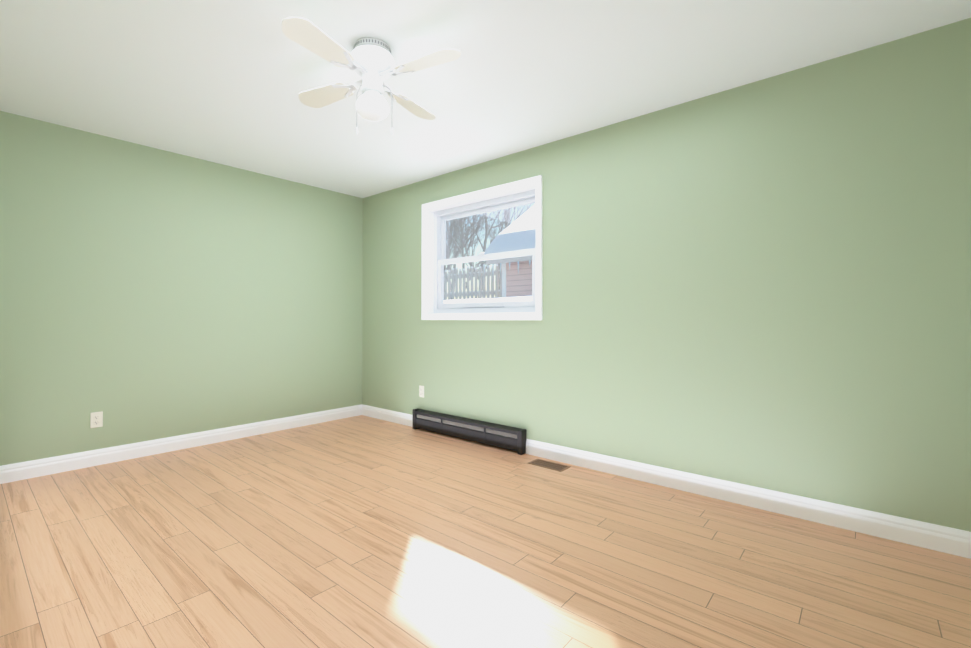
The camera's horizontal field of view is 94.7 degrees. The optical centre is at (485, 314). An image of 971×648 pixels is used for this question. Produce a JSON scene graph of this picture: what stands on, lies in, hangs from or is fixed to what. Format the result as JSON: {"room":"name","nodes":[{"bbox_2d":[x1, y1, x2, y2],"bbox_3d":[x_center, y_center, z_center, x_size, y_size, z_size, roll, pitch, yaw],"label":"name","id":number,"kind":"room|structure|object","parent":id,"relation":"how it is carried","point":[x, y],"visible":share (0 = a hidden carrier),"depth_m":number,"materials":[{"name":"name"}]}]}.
{"room":"empty bedroom","nodes":[
{"label":"empty bedroom","id":0,"kind":"room"},
{"bbox_2d":[0,111,362,465],"bbox_3d":[-2.529,-0.109,3.848,0.200,2.440,3.700,0,-1,40],"label":"wall","id":1,"kind":"structure","parent":0,"point":[147,293],"depth_m":3.58,"materials":[{"name":"green paint"}]},
{"bbox_2d":[90,411,102,427],"bbox_3d":[-2.858,0.771,3.287,0.009,0.114,0.070,0,-1,40],"label":"electrical outlet","id":2,"kind":"object","parent":1,"relation":"attached to","point":[96,419],"visible":1,"depth_m":3.29,"materials":[{"name":"beige plastic"}]},
{"bbox_2d":[0,404,361,483],"bbox_3d":[-2.329,1.053,3.905,0.016,0.116,2.939,0,-1,40],"label":"baseboard","id":3,"kind":"structure","parent":1,"relation":"attached to","point":[42,467],"depth_m":3.56,"materials":[{"name":"white wood"}]},
{"bbox_2d":[0,415,970,647],"bbox_3d":[-0.542,1.155,2.158,5.600,0.120,3.700,0,-1,40],"label":"floor","id":4,"kind":"structure","parent":0,"point":[361,531],"depth_m":1.99,"materials":[{"name":"laminate"}]},
{"bbox_2d":[413,408,526,454],"bbox_3d":[-0.192,1.016,3.976,1.310,0.192,0.069,0,-1,40],"label":"heater","id":5,"kind":"object","parent":4,"relation":"on","point":[503,436],"visible":1,"depth_m":3.87,"materials":[{"name":"black metal"}]},
{"bbox_2d":[528,459,570,471],"bbox_3d":[0.466,1.103,3.290,0.290,0.004,0.140,0,-1,40],"label":"floor vent","id":6,"kind":"object","parent":4,"relation":"in","point":[550,465],"visible":1,"depth_m":3.28,"materials":[{"name":"brown metal"}]},
{"bbox_2d":[0,0,970,197],"bbox_3d":[-0.542,-1.405,2.182,5.600,0.120,3.700,0,-1,40],"label":"ceiling","id":7,"kind":"structure","parent":0,"point":[225,82],"depth_m":2.42,"materials":[{"name":"white paint"}]},
{"bbox_2d":[281,17,460,135],"bbox_3d":[-0.570,-1.125,2.256,0.758,0.438,0.758,0,-1,-17],"label":"ceiling fan","id":8,"kind":"object","parent":7,"relation":"attached to","point":[369,60],"visible":1,"depth_m":2.18,"materials":[{"name":"white plastic"}]},
{"bbox_2d":[362,18,970,531],"bbox_3d":[0.587,-0.113,3.507,5.400,2.440,0.200,0,-1,40],"label":"wall","id":9,"kind":"structure","parent":0,"point":[766,284],"depth_m":2.58,"materials":[{"name":"green paint"}]},
{"bbox_2d":[362,405,412,426],"bbox_3d":[-1.027,1.061,4.718,0.924,0.116,0.016,0,-1,40],"label":"baseboard","id":10,"kind":"structure","parent":9,"relation":"attached to","point":[389,415],"depth_m":4.71,"materials":[{"name":"white wood"}]},
{"bbox_2d":[419,385,423,397],"bbox_3d":[-0.627,0.752,4.387,0.070,0.114,0.009,0,-1,40],"label":"outlet","id":11,"kind":"object","parent":9,"relation":"attached to","point":[421,391],"visible":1,"depth_m":4.38,"materials":[{"name":"beige plastic"}]},
{"bbox_2d":[421,175,542,319],"bbox_3d":[-0.011,-0.520,4.035,1.390,1.135,0.271,0,-1,40],"label":"window unit","id":12,"kind":"structure","parent":9,"relation":"in","point":[437,215],"depth_m":4.03,"materials":[{"name":"white plastic"}]},
{"bbox_2d":[526,439,970,558],"bbox_3d":[1.377,1.042,2.688,2.750,0.116,0.016,0,-1,40],"label":"baseboard","id":13,"kind":"structure","parent":9,"relation":"attached to","point":[948,540],"depth_m":2.47,"materials":[{"name":"white wood"}]},
{"label":"outside","id":14,"kind":"structure","parent":0,"visible":0},
{"bbox_2d":[444,295,531,302],"bbox_3d":[11.285,0.054,23.922,85.000,0.584,44.800,0,-1,40],"label":"snow","id":15,"kind":"object","parent":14,"point":[518,298],"depth_m":7.46,"materials":[{"name":"white snow"}]},
{"bbox_2d":[444,213,484,271],"bbox_3d":[-2.537,-6.120,32.342,7.336,12.212,6.734,0,-1,40],"label":"tree","id":16,"kind":"object","parent":15,"relation":"on","point":[449,242],"depth_m":31.67,"materials":[{"name":"brown plant"}]},
{"bbox_2d":[446,213,492,299],"bbox_3d":[-3.217,-7.235,40.029,8.858,14.602,9.064,0,-1,40],"label":"tree","id":17,"kind":"object","parent":15,"relation":"on","point":[451,246],"depth_m":39.50,"materials":[{"name":"brown plant"}]},
{"bbox_2d":[444,263,501,299],"bbox_3d":[-4.761,-0.887,15.182,13.787,1.390,0.175,0,-1,40],"label":"fence","id":18,"kind":"object","parent":15,"relation":"on","point":[468,293],"depth_m":11.33,"materials":[{"name":"white wood"}]},
{"bbox_2d":[451,210,505,287],"bbox_3d":[-0.178,-2.934,18.012,3.179,5.563,2.791,0,-1,40],"label":"tree","id":19,"kind":"object","parent":15,"relation":"on","point":[467,242],"depth_m":17.96,"materials":[{"name":"brown plant"}]},
{"bbox_2d":[446,206,528,298],"bbox_3d":[-0.298,-5.058,26.225,5.578,9.975,6.772,0,-1,40],"label":"tree","id":20,"kind":"object","parent":15,"relation":"on","point":[468,228],"depth_m":26.30,"materials":[{"name":"brown plant"}]},
{"bbox_2d":[478,204,530,289],"bbox_3d":[2.360,-6.505,31.464,7.740,12.967,8.158,0,-1,40],"label":"tree","id":21,"kind":"object","parent":15,"relation":"on","point":[507,223],"depth_m":30.14,"materials":[{"name":"brown plant"}]},
{"bbox_2d":[484,205,535,296],"bbox_3d":[6.339,-1.896,8.954,11.218,3.510,6.580,0,-1,40],"label":"house","id":22,"kind":"structure","parent":15,"relation":"on","point":[501,242],"depth_m":9.88,"materials":[{"name":"red brick"}]}
]}

